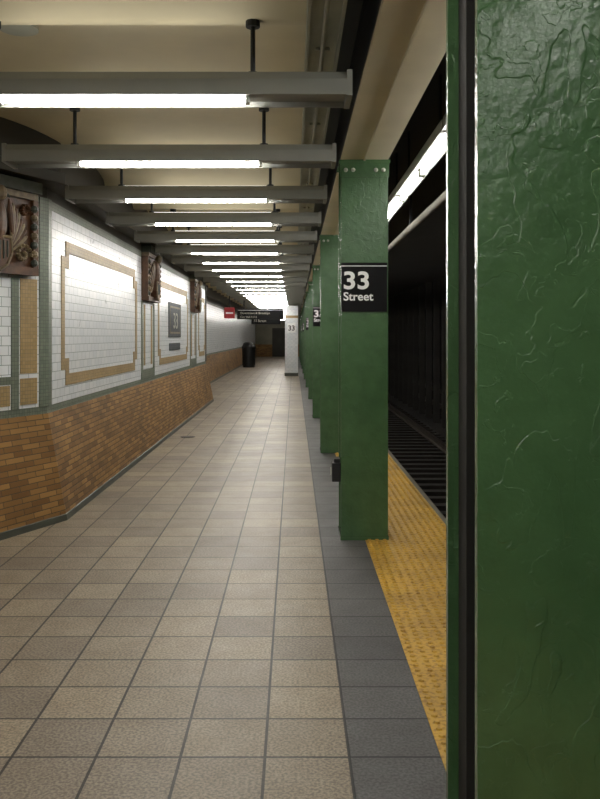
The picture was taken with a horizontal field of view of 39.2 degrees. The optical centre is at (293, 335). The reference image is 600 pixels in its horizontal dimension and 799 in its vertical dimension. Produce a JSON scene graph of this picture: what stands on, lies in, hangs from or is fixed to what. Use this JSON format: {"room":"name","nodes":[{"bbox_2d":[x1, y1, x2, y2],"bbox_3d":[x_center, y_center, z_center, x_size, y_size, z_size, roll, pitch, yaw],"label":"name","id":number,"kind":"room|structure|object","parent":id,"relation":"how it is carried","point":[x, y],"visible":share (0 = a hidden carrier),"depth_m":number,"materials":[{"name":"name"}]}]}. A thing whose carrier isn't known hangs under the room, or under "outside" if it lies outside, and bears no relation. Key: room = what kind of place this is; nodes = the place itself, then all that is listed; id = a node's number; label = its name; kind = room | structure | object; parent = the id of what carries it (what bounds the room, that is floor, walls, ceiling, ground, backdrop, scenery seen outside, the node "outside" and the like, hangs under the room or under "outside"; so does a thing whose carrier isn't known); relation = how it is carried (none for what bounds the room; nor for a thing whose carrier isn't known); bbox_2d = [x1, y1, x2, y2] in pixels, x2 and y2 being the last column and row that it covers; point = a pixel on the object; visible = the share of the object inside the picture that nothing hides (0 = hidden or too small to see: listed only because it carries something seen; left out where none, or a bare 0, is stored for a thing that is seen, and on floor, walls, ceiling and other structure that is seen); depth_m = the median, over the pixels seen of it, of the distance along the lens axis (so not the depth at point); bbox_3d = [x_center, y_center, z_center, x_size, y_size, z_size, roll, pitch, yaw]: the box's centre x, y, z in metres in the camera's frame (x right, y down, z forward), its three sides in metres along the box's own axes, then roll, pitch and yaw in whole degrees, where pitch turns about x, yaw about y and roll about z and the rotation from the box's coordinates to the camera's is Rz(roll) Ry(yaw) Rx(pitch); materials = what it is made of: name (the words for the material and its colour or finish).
{"room":"metro station","nodes":[
{"label":"metro station","id":0,"kind":"room"},
{"bbox_2d":[0,25,38,35],"bbox_3d":[-1.420,-1.615,4.350,0.198,0.070,0.198,0,0,0],"label":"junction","id":1,"kind":"object","parent":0,"point":[16,30],"depth_m":4.36,"materials":[{"name":"beige metal"}]},
{"bbox_2d":[0,117,257,540],"bbox_3d":[-2.585,-0.155,27.000,1.430,3.350,70.000,0,0,0],"label":"wall","id":2,"kind":"structure","parent":0,"point":[56,458],"depth_m":8.41,"materials":[{"name":"tile"}]},
{"bbox_2d":[0,174,42,275],"bbox_3d":[-2.245,-0.850,6.321,0.198,0.740,0.990,0,0,24],"label":"relief plaque","id":3,"kind":"object","parent":2,"relation":"attached to","point":[19,204],"visible":1,"depth_m":6.57,"materials":[{"name":"brown ceramic"}]},
{"bbox_2d":[0,197,51,409],"bbox_3d":[-2.291,-0.280,6.449,0.050,1.720,1.397,0,0,22],"label":"wall trim","id":4,"kind":"structure","parent":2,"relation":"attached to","point":[28,287],"depth_m":6.83,"materials":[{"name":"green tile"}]},
{"bbox_2d":[61,241,136,384],"bbox_3d":[-2.046,-0.205,9.200,0.008,1.290,3.560,0,0,0],"label":"mosaic tile panel","id":5,"kind":"object","parent":2,"relation":"attached to","point":[70,378],"visible":1,"depth_m":8.34,"materials":[{"name":"beige tile"}]},
{"bbox_2d":[141,301,154,378],"bbox_3d":[-2.044,0.055,11.825,0.012,1.050,1.050,0,0,0],"label":"pilaster","id":6,"kind":"object","parent":2,"relation":"attached to","point":[150,372],"visible":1,"depth_m":11.73,"materials":[{"name":"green tile"}]},
{"bbox_2d":[141,245,162,302],"bbox_3d":[-1.951,-0.850,11.830,0.198,0.740,1.010,0,0,0],"label":"relief plaque","id":7,"kind":"object","parent":2,"relation":"attached to","point":[150,261],"visible":0.99,"depth_m":11.46,"materials":[{"name":"brown ceramic"}]},
{"bbox_2d":[158,281,187,364],"bbox_3d":[-2.038,-0.205,14.475,0.023,1.290,3.550,0,0,0],"label":"mosaic tile panel","id":8,"kind":"object","parent":2,"relation":"attached to","point":[174,310],"visible":0.99,"depth_m":14.29,"materials":[{"name":"tile"}]},
{"bbox_2d":[190,312,196,364],"bbox_3d":[-2.044,0.055,17.125,0.012,1.050,1.050,0,0,0],"label":"pilaster","id":9,"kind":"object","parent":2,"relation":"attached to","point":[192,361],"visible":1,"depth_m":17.37,"materials":[{"name":"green tile"}]},
{"bbox_2d":[190,274,202,312],"bbox_3d":[-1.951,-0.850,17.130,0.198,0.740,1.010,0,0,0],"label":"relief plaque","id":10,"kind":"object","parent":2,"relation":"attached to","point":[196,283],"visible":1,"depth_m":16.75,"materials":[{"name":"brown ceramic"}]},
{"bbox_2d":[198,298,204,355],"bbox_3d":[-2.046,-0.205,18.735,0.008,1.290,1.370,0,0,0],"label":"mosaic tile panel","id":11,"kind":"object","parent":2,"relation":"attached to","point":[202,353],"visible":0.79,"depth_m":18.42,"materials":[{"name":"beige tile"}]},
{"bbox_2d":[205,287,206,360],"bbox_3d":[-2.040,-0.280,19.515,0.020,1.720,0.130,0,0,0],"label":"trim","id":12,"kind":"structure","parent":2,"relation":"attached to","point":[205,287],"depth_m":19.51,"materials":[{"name":"tile"}]},
{"bbox_2d":[0,0,306,308],"bbox_3d":[-1.765,-1.730,27.038,3.670,0.400,70.296,0,0,0],"label":"ceiling","id":13,"kind":"structure","parent":0,"point":[73,35],"depth_m":5.04,"materials":[{"name":"beige paint"}]},
{"bbox_2d":[2,108,335,168],"bbox_3d":[-0.815,-1.330,5.620,2.182,0.400,0.244,0,0,0],"label":"fluorescent light fixture","id":14,"kind":"object","parent":13,"relation":"hanging from","point":[73,155],"visible":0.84,"depth_m":5.51,"materials":[{"name":"metal"}]},
{"bbox_2d":[0,19,352,108],"bbox_3d":[-0.815,-1.330,4.100,2.182,0.400,0.244,0,0,0],"label":"fluorescent light fixture","id":15,"kind":"object","parent":13,"relation":"hanging from","point":[252,88],"visible":1,"depth_m":3.99,"materials":[{"name":"metal"}]},
{"bbox_2d":[65,168,326,203],"bbox_3d":[-0.815,-1.330,7.140,2.182,0.400,0.244,0,0,0],"label":"fluorescent light fixture","id":16,"kind":"object","parent":13,"relation":"hanging from","point":[121,193],"visible":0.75,"depth_m":7.02,"materials":[{"name":"metal"}]},
{"bbox_2d":[106,203,320,226],"bbox_3d":[-0.815,-1.330,8.660,2.182,0.400,0.244,0,0,0],"label":"fluorescent light fixture","id":17,"kind":"object","parent":13,"relation":"hanging from","point":[151,218],"visible":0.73,"depth_m":8.54,"materials":[{"name":"metal"}]},
{"bbox_2d":[134,209,316,242],"bbox_3d":[-0.815,-1.330,10.180,2.182,0.400,0.244,0,0,0],"label":"fluorescent light fixture","id":18,"kind":"object","parent":13,"relation":"hanging from","point":[275,236],"visible":0.93,"depth_m":10.06,"materials":[{"name":"metal"}]},
{"bbox_2d":[224,296,234,317],"bbox_3d":[-2.035,-1.070,26.627,0.330,1.020,0.066,0,0,0],"label":"exit sign","id":19,"kind":"object","parent":13,"relation":"hanging from","point":[229,312],"visible":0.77,"depth_m":26.60,"materials":[{"name":"red plastic"}]},
{"bbox_2d":[155,226,313,254],"bbox_3d":[-0.815,-1.330,11.700,2.182,0.400,0.244,0,0,0],"label":"fluorescent light fixture","id":20,"kind":"object","parent":13,"relation":"hanging from","point":[188,249],"visible":0.84,"depth_m":11.58,"materials":[{"name":"metal"}]},
{"bbox_2d":[171,242,311,263],"bbox_3d":[-0.815,-1.330,13.220,2.182,0.400,0.244,0,0,0],"label":"fluorescent light fixture","id":21,"kind":"object","parent":13,"relation":"hanging from","point":[175,259],"visible":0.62,"depth_m":13.10,"materials":[{"name":"metal"}]},
{"bbox_2d":[184,264,309,270],"bbox_3d":[-0.815,-1.330,14.740,2.182,0.400,0.244,0,0,0],"label":"fluorescent light fixture","id":22,"kind":"object","parent":13,"relation":"hanging from","point":[187,267],"visible":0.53,"depth_m":14.62,"materials":[{"name":"metal"}]},
{"bbox_2d":[194,271,307,276],"bbox_3d":[-0.815,-1.330,16.260,2.182,0.400,0.244,0,0,0],"label":"fluorescent light fixture","id":23,"kind":"object","parent":13,"relation":"hanging from","point":[196,273],"visible":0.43,"depth_m":16.14,"materials":[{"name":"metal"}]},
{"bbox_2d":[203,277,306,281],"bbox_3d":[-0.815,-1.330,17.780,2.182,0.400,0.244,0,0,0],"label":"fluorescent light fixture","id":24,"kind":"object","parent":13,"relation":"hanging from","point":[205,279],"visible":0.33,"depth_m":17.66,"materials":[{"name":"metal"}]},
{"bbox_2d":[210,282,305,286],"bbox_3d":[-0.815,-1.330,19.300,2.182,0.400,0.244,0,0,0],"label":"fluorescent light fixture","id":25,"kind":"object","parent":13,"relation":"hanging from","point":[231,284],"visible":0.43,"depth_m":19.18,"materials":[{"name":"metal"}]},
{"bbox_2d":[237,300,283,318],"bbox_3d":[-1.075,-1.050,27.035,1.490,1.020,0.091,0,0,0],"label":"direction sign","id":26,"kind":"object","parent":13,"relation":"hanging from","point":[243,313],"visible":1,"depth_m":27.00,"materials":[{"name":"black metal"}]},
{"bbox_2d":[216,286,304,289],"bbox_3d":[-0.815,-1.330,20.820,2.182,0.400,0.244,0,0,0],"label":"fluorescent light fixture","id":27,"kind":"object","parent":13,"relation":"hanging from","point":[217,287],"visible":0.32,"depth_m":20.70,"materials":[{"name":"metal"}]},
{"bbox_2d":[222,290,303,292],"bbox_3d":[-0.815,-1.330,22.340,2.182,0.400,0.244,0,0,0],"label":"fluorescent light fixture","id":28,"kind":"object","parent":13,"relation":"hanging from","point":[223,291],"visible":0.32,"depth_m":22.22,"materials":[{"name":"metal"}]},
{"bbox_2d":[226,293,303,295],"bbox_3d":[-0.815,-1.330,23.860,2.182,0.400,0.244,0,0,0],"label":"fluorescent light fixture","id":29,"kind":"object","parent":13,"relation":"hanging from","point":[227,294],"visible":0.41,"depth_m":23.74,"materials":[{"name":"metal"}]},
{"bbox_2d":[251,319,280,323],"bbox_3d":[-1.250,-1.045,37.635,1.300,1.030,0.091,0,0,0],"label":"direction sign","id":30,"kind":"object","parent":13,"relation":"hanging from","point":[253,321],"visible":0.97,"depth_m":37.60,"materials":[{"name":"black metal"}]},
{"bbox_2d":[230,296,302,297],"bbox_3d":[-0.815,-1.330,25.380,2.182,0.400,0.244,0,0,0],"label":"fluorescent light fixture","id":31,"kind":"object","parent":13,"relation":"hanging from","point":[230,296],"visible":0.34,"depth_m":25.26,"materials":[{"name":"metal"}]},
{"bbox_2d":[234,298,302,300],"bbox_3d":[-0.815,-1.330,26.900,2.182,0.400,0.244,0,0,0],"label":"fluorescent light fixture","id":32,"kind":"object","parent":13,"relation":"hanging from","point":[249,299],"visible":0.38,"depth_m":26.78,"materials":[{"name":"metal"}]},
{"bbox_2d":[237,300,301,301],"bbox_3d":[-0.815,-1.330,28.420,2.182,0.400,0.244,0,0,0],"label":"fluorescent light fixture","id":33,"kind":"object","parent":13,"relation":"hanging from","point":[237,300],"visible":0.38,"depth_m":28.30,"materials":[{"name":"metal"}]},
{"bbox_2d":[240,302,301,303],"bbox_3d":[-0.815,-1.330,29.940,2.182,0.400,0.244,0,0,0],"label":"fluorescent light fixture","id":34,"kind":"object","parent":13,"relation":"hanging from","point":[240,302],"visible":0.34,"depth_m":29.82,"materials":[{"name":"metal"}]},
{"bbox_2d":[245,304,300,305],"bbox_3d":[-0.815,-1.330,31.460,2.182,0.400,0.244,0,0,0],"label":"fluorescent light fixture","id":35,"kind":"object","parent":13,"relation":"hanging from","point":[245,304],"visible":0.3,"depth_m":31.39,"materials":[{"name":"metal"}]},
{"bbox_2d":[245,306,300,306],"bbox_3d":[-0.815,-1.330,32.980,2.182,0.400,0.244,0,0,0],"label":"fluorescent light fixture","id":36,"kind":"object","parent":13,"relation":"hanging from","point":[245,306],"visible":0.23,"depth_m":32.86,"materials":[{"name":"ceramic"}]},
{"bbox_2d":[247,307,300,307],"bbox_3d":[-0.815,-1.330,34.500,2.182,0.400,0.244,0,0,0],"label":"fluorescent light fixture","id":37,"kind":"object","parent":13,"relation":"hanging from","point":[247,307],"visible":0.16,"depth_m":34.38,"materials":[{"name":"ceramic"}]},
{"bbox_2d":[249,308,299,308],"bbox_3d":[-0.815,-1.330,36.020,2.182,0.400,0.244,0,0,0],"label":"fluorescent light fixture","id":38,"kind":"object","parent":13,"relation":"hanging from","point":[249,308],"visible":0.09,"depth_m":35.90,"materials":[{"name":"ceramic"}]},
{"bbox_2d":[298,0,363,244],"bbox_3d":[0.205,-1.610,27.000,0.290,0.340,70.000,0,0,0],"label":"ceiling pipes","id":39,"kind":"object","parent":13,"relation":"attached to","point":[331,25],"depth_m":4.58,"materials":[{"name":"beige metal"}]},
{"bbox_2d":[388,153,408,221],"bbox_3d":[1.000,-1.512,9.030,0.140,0.535,2.400,0,0,0],"label":"track light fixture","id":40,"kind":"object","parent":13,"relation":"hanging from","point":[394,203],"visible":0.38,"depth_m":8.20,"materials":[{"name":"grey metal"}]},
{"bbox_2d":[388,190,445,251],"bbox_3d":[1.360,-1.503,27.000,0.068,0.554,70.000,0,0,0],"label":"conduit pipe","id":41,"kind":"object","parent":13,"relation":"attached to","point":[441,199],"visible":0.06,"depth_m":9.44,"materials":[{"name":"metal"}]},
{"bbox_2d":[396,74,445,200],"bbox_3d":[1.000,-1.512,6.570,0.140,0.535,2.400,0,0,0],"label":"track light fixture","id":42,"kind":"object","parent":13,"relation":"hanging from","point":[434,148],"visible":0.79,"depth_m":6.29,"materials":[{"name":"grey metal"}]},
{"bbox_2d":[442,114,445,129],"bbox_3d":[1.000,-1.512,4.110,0.140,0.535,2.400,0,0,0],"label":"track light fixture","id":43,"kind":"object","parent":13,"relation":"hanging from","point":[444,117],"visible":0.03,"depth_m":5.27,"materials":[{"name":"grey metal"}]},
{"bbox_2d":[0,357,445,798],"bbox_3d":[-1.585,1.670,27.000,4.230,0.300,70.000,0,0,0],"label":"floor","id":44,"kind":"structure","parent":0,"point":[169,637],"depth_m":4.25,"materials":[{"name":"beige tile"}]},
{"bbox_2d":[242,342,255,366],"bbox_3d":[-2.200,0.900,41.000,0.691,1.240,0.691,0,0,0],"label":"litter bin","id":45,"kind":"object","parent":44,"relation":"on","point":[248,348],"visible":0.98,"depth_m":40.74,"materials":[{"name":"black plastic"}]},
{"bbox_2d":[285,306,297,375],"bbox_3d":[-0.095,0.035,32.250,0.530,2.970,0.540,0,0,0],"label":"tiled pillar","id":46,"kind":"structure","parent":44,"relation":"on","point":[291,312],"depth_m":32.00,"materials":[{"name":"white tile"}]},
{"bbox_2d":[299,317,299,357],"bbox_3d":[0.525,0.105,57.811,0.380,2.830,0.368,0,0,0],"label":"steel column","id":47,"kind":"structure","parent":44,"relation":"on","point":[299,317],"depth_m":57.65,"materials":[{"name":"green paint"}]},
{"bbox_2d":[300,313,300,362],"bbox_3d":[0.525,0.105,48.471,0.380,2.830,0.368,0,0,0],"label":"steel column","id":48,"kind":"structure","parent":44,"relation":"on","point":[300,313],"depth_m":48.31,"materials":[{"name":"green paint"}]},
{"bbox_2d":[301,311,301,364],"bbox_3d":[0.525,0.105,43.801,0.380,2.830,0.368,0,0,0],"label":"steel column","id":49,"kind":"structure","parent":44,"relation":"on","point":[301,311],"depth_m":43.65,"materials":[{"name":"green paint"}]},
{"bbox_2d":[301,308,302,368],"bbox_3d":[0.525,0.105,39.131,0.380,2.830,0.368,0,0,0],"label":"steel column","id":50,"kind":"structure","parent":44,"relation":"on","point":[301,308],"depth_m":38.97,"materials":[{"name":"green metal"}]},
{"bbox_2d":[302,304,303,372],"bbox_3d":[0.525,0.105,34.461,0.380,2.830,0.368,0,0,0],"label":"steel column","id":51,"kind":"structure","parent":44,"relation":"on","point":[302,304],"depth_m":34.30,"materials":[{"name":"green metal"}]},
{"bbox_2d":[303,299,305,378],"bbox_3d":[0.525,0.105,29.791,0.380,2.830,0.368,0,0,0],"label":"steel column","id":52,"kind":"structure","parent":44,"relation":"on","point":[303,299],"depth_m":29.63,"materials":[{"name":"green metal"}]},
{"bbox_2d":[305,292,307,386],"bbox_3d":[0.525,0.105,25.121,0.380,2.830,0.368,0,0,0],"label":"steel column","id":53,"kind":"structure","parent":44,"relation":"on","point":[305,292],"depth_m":24.96,"materials":[{"name":"green metal"}]},
{"bbox_2d":[308,282,312,398],"bbox_3d":[0.525,0.105,20.451,0.380,2.830,0.368,0,0,0],"label":"steel column","id":54,"kind":"structure","parent":44,"relation":"on","point":[310,284],"depth_m":20.29,"materials":[{"name":"green metal"}]},
{"bbox_2d":[312,265,319,417],"bbox_3d":[0.525,0.105,15.781,0.380,2.830,0.368,0,0,0],"label":"steel column","id":55,"kind":"structure","parent":44,"relation":"on","point":[316,268],"depth_m":15.62,"materials":[{"name":"green metal"}]},
{"bbox_2d":[313,307,319,325],"bbox_3d":[0.522,-0.362,15.612,0.340,0.365,0.014,0,0,0],"label":"sign","id":56,"kind":"object","parent":55,"relation":"attached to","point":[316,310],"visible":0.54,"depth_m":15.61,"materials":[{"name":"black metal"}]},
{"bbox_2d":[319,235,338,452],"bbox_3d":[0.525,0.105,11.111,0.380,2.830,0.368,0,0,0],"label":"steel column","id":57,"kind":"structure","parent":44,"relation":"on","point":[329,244],"depth_m":10.95,"materials":[{"name":"green metal"}]},
{"bbox_2d":[337,160,389,539],"bbox_3d":[0.525,0.105,6.441,0.380,2.830,0.368,0,0,0],"label":"steel column","id":58,"kind":"structure","parent":44,"relation":"on","point":[363,185],"depth_m":6.28,"materials":[{"name":"green metal"}]},
{"bbox_2d":[330,457,340,481],"bbox_3d":[0.312,1.005,6.370,0.074,0.170,0.140,0,0,0],"label":"electrical outlet box","id":59,"kind":"object","parent":58,"relation":"attached to","point":[335,469],"visible":1,"depth_m":6.30,"materials":[{"name":"black metal"}]},
{"bbox_2d":[341,263,386,311],"bbox_3d":[0.522,-0.362,6.272,0.340,0.365,0.014,0,0,0],"label":"sign","id":60,"kind":"object","parent":58,"relation":"attached to","point":[363,285],"visible":1,"depth_m":6.27,"materials":[{"name":"black metal"}]},
{"bbox_2d":[299,0,445,314],"bbox_3d":[0.525,-1.591,27.000,0.350,0.578,70.000,0,0,0],"label":"girder","id":61,"kind":"object","parent":58,"relation":"on","point":[400,45],"depth_m":4.41,"materials":[{"name":"beige paint"}]},
{"bbox_2d":[335,450,445,769],"bbox_3d":[0.895,1.665,27.000,0.730,0.310,70.000,0,0,0],"label":"strip","id":62,"kind":"object","parent":44,"relation":"on","point":[410,566],"visible":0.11,"depth_m":5.19,"materials":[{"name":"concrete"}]},
{"bbox_2d":[446,0,599,798],"bbox_3d":[0.525,0.105,1.771,0.380,2.830,0.368,0,0,0],"label":"steel column","id":63,"kind":"structure","parent":44,"relation":"on","point":[523,76],"depth_m":1.61,"materials":[{"name":"green metal"}]},
{"bbox_2d":[255,317,298,356],"bbox_3d":[2.650,0.520,62.075,12.700,4.900,0.250,0,0,0],"label":"wall","id":64,"kind":"structure","parent":0,"point":[269,338],"depth_m":61.97,"materials":[{"name":"paint"}]},
{"bbox_2d":[388,377,445,438],"bbox_3d":[5.000,2.870,27.000,7.600,0.200,70.000,0,0,0],"label":"track bed","id":65,"kind":"object","parent":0,"point":[422,418],"visible":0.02,"depth_m":29.02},
{"bbox_2d":[388,299,389,393],"bbox_3d":[4.550,0.495,40.620,0.180,4.550,0.200,0,0,0],"label":"column","id":66,"kind":"structure","parent":65,"relation":"on","point":[388,299],"depth_m":40.52,"materials":[{"name":"black metal"}]},
{"bbox_2d":[390,298,393,395],"bbox_3d":[4.550,0.495,39.100,0.180,4.550,0.200,0,0,0],"label":"column","id":67,"kind":"structure","parent":65,"relation":"on","point":[391,299],"depth_m":39.00,"materials":[{"name":"black metal"}]},
{"bbox_2d":[394,296,397,397],"bbox_3d":[4.550,0.495,37.580,0.180,4.550,0.200,0,0,0],"label":"column","id":68,"kind":"structure","parent":65,"relation":"on","point":[395,297],"depth_m":37.48,"materials":[{"name":"black metal"}]},
{"bbox_2d":[398,294,402,400],"bbox_3d":[4.550,0.495,36.060,0.180,4.550,0.200,0,0,0],"label":"column","id":69,"kind":"structure","parent":65,"relation":"on","point":[400,296],"depth_m":35.96,"materials":[{"name":"black metal"}]},
{"bbox_2d":[403,292,407,403],"bbox_3d":[4.550,0.495,34.540,0.180,4.550,0.200,0,0,0],"label":"column","id":70,"kind":"structure","parent":65,"relation":"on","point":[405,294],"depth_m":34.44,"materials":[{"name":"black metal"}]},
{"bbox_2d":[408,290,412,406],"bbox_3d":[4.550,0.495,33.020,0.180,4.550,0.200,0,0,0],"label":"column","id":71,"kind":"structure","parent":65,"relation":"on","point":[410,292],"depth_m":32.92,"materials":[{"name":"black metal"}]},
{"bbox_2d":[413,288,418,409],"bbox_3d":[4.550,0.495,31.500,0.180,4.550,0.200,0,0,0],"label":"column","id":72,"kind":"structure","parent":65,"relation":"on","point":[415,290],"depth_m":31.40,"materials":[{"name":"black metal"}]},
{"bbox_2d":[388,384,445,518],"bbox_3d":[4.425,2.635,27.000,5.750,0.270,70.000,0,0,0],"label":"railway track","id":73,"kind":"object","parent":65,"relation":"on","point":[421,451],"visible":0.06,"depth_m":19.80,"materials":[{"name":"metal"}]},
{"bbox_2d":[419,286,424,413],"bbox_3d":[4.550,0.495,29.980,0.180,4.550,0.200,0,0,0],"label":"column","id":74,"kind":"structure","parent":65,"relation":"on","point":[421,288],"depth_m":29.88,"materials":[{"name":"black metal"}]},
{"bbox_2d":[426,283,431,417],"bbox_3d":[4.550,0.495,28.460,0.180,4.550,0.200,0,0,0],"label":"column","id":75,"kind":"structure","parent":65,"relation":"on","point":[428,285],"depth_m":28.36,"materials":[{"name":"black metal"}]},
{"bbox_2d":[433,280,439,422],"bbox_3d":[4.550,0.495,26.940,0.180,4.550,0.200,0,0,0],"label":"column","id":76,"kind":"structure","parent":65,"relation":"on","point":[436,283],"depth_m":26.84,"materials":[{"name":"black metal"}]},
{"bbox_2d":[441,277,445,427],"bbox_3d":[4.550,0.495,25.420,0.180,4.550,0.200,0,0,0],"label":"column","id":77,"kind":"structure","parent":65,"relation":"on","point":[443,279],"depth_m":25.32,"materials":[{"name":"black metal"}]},
{"bbox_2d":[388,52,445,308],"bbox_3d":[4.845,-1.830,27.000,8.310,0.100,70.000,0,0,0],"label":"tunnel","id":78,"kind":"object","parent":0,"point":[419,259],"depth_m":12.46,"materials":[{"name":"black concrete"}]},
{"bbox_2d":[425,306,440,381],"bbox_3d":[8.900,0.595,27.000,0.200,4.750,70.000,0,0,0],"label":"wall","id":79,"kind":"structure","parent":0,"point":[440,306],"depth_m":53.59,"materials":[{"name":"concrete"}]}
]}

